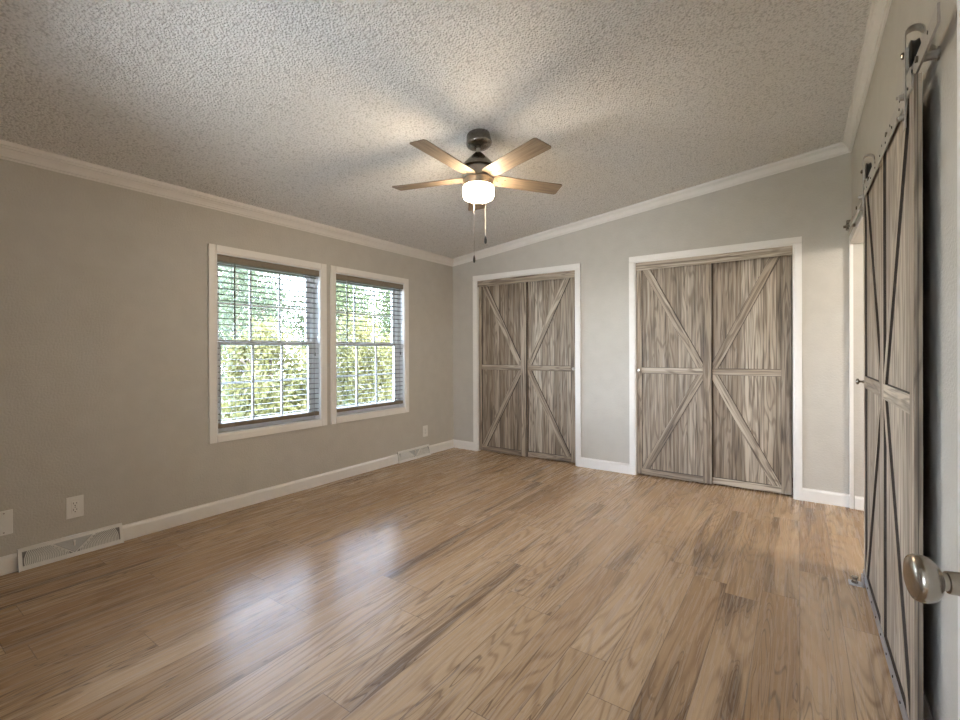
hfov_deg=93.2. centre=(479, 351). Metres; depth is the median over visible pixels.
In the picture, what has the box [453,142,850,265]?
trim
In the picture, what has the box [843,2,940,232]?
barn door track
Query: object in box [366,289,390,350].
tree
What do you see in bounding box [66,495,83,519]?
electrical outlet
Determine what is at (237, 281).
tree
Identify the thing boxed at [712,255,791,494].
sliding closet door
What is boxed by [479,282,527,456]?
sliding closet door
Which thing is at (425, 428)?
electrical outlet
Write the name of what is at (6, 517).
wall plate
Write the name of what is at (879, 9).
trim
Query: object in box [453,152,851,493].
wall
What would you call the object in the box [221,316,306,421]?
shrub
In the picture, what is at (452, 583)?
floor
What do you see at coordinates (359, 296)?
tree
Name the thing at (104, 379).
wall
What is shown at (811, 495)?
baseboard
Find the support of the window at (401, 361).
in the wall at (104, 379)
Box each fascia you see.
[477,270,574,286]
[636,246,791,270]
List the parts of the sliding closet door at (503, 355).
rail, rail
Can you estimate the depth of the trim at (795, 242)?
3.69 m
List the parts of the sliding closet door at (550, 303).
rail, rail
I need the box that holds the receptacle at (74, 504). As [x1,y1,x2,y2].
[71,501,78,513]
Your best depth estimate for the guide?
2.31 m
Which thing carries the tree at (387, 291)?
on the lawn
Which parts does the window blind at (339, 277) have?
rail, lift cord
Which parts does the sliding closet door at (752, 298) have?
rail, rail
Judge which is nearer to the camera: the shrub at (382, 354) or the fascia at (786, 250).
the fascia at (786, 250)
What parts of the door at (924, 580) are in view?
knob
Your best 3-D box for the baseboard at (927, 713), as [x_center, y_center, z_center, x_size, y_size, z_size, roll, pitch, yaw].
[1.129,1.140,1.046,0.014,0.098,3.200,0,0,35]
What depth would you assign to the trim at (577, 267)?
4.90 m
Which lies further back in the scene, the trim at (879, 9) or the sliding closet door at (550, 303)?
the sliding closet door at (550, 303)
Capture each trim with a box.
[0,139,453,266]
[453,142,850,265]
[473,263,580,466]
[629,236,801,499]
[842,0,891,151]
[849,211,862,508]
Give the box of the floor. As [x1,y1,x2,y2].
[0,448,902,719]
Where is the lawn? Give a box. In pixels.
[221,372,392,420]
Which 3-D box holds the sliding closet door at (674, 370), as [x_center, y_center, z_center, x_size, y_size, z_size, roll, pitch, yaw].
[1.773,0.180,4.177,0.651,1.976,0.061,0,0,35]
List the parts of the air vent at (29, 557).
plate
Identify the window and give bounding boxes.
[208,243,326,443]
[330,265,408,423]
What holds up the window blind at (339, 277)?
attached to the window at (401, 361)
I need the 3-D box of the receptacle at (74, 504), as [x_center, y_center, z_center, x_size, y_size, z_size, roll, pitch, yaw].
[-2.397,0.918,2.687,0.003,0.068,0.034,0,0,35]
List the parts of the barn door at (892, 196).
pull knob, rail, rail, panel, rail, rail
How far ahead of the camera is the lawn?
19.34 m
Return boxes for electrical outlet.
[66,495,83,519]
[423,425,427,436]
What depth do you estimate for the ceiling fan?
2.74 m
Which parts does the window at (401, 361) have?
sash, sash, frame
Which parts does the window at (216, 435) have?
sash, sash, frame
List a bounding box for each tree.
[218,266,292,381]
[218,267,294,420]
[219,268,301,402]
[281,278,371,370]
[294,279,383,406]
[336,286,385,365]
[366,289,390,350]
[371,289,392,353]
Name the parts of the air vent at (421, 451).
plate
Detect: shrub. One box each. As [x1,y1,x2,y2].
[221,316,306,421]
[336,305,392,406]
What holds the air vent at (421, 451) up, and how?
in the wall at (104, 379)
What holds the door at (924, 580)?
in the wall at (939, 78)
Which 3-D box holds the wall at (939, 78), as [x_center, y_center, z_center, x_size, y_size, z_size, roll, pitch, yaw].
[2.144,-0.300,1.141,1.544,2.968,4.537,0,0,35]
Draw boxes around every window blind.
[217,254,318,428]
[336,274,402,411]
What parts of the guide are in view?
plate, upright plate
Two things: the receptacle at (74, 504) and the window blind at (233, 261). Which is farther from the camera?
the window blind at (233, 261)
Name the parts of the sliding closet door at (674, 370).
rail, rail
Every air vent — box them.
[17,523,123,572]
[397,444,430,463]
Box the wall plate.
[0,509,12,535]
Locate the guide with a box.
[848,573,864,587]
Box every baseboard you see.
[0,440,453,575]
[453,439,863,510]
[923,689,934,719]
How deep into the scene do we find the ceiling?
2.38 m
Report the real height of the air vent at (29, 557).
0.117 m
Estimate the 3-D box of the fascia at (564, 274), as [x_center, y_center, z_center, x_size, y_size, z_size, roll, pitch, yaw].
[0.482,-0.811,5.065,1.239,0.073,0.016,0,0,35]
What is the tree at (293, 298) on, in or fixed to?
on the lawn
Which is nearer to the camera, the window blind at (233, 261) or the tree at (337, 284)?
the window blind at (233, 261)
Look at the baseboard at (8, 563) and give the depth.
3.46 m
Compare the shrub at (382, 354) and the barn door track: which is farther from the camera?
the shrub at (382, 354)
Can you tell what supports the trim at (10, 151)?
attached to the wall at (104, 379)
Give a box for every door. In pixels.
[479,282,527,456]
[527,277,574,462]
[636,263,711,483]
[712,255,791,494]
[856,23,925,719]
[903,0,959,719]
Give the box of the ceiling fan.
[392,128,561,262]
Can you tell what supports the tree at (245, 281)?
on the lawn
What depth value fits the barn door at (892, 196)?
1.57 m
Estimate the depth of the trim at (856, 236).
3.40 m
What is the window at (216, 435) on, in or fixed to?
in the wall at (104, 379)
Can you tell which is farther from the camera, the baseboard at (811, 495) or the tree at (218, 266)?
the tree at (218, 266)
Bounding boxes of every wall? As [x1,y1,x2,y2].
[0,159,452,556]
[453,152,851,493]
[852,0,957,719]
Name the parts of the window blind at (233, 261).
rail, ladder cord, lift cord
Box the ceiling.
[0,0,871,257]
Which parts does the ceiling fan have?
blade, blade, blade, lamp shade, pull chain, blade, blade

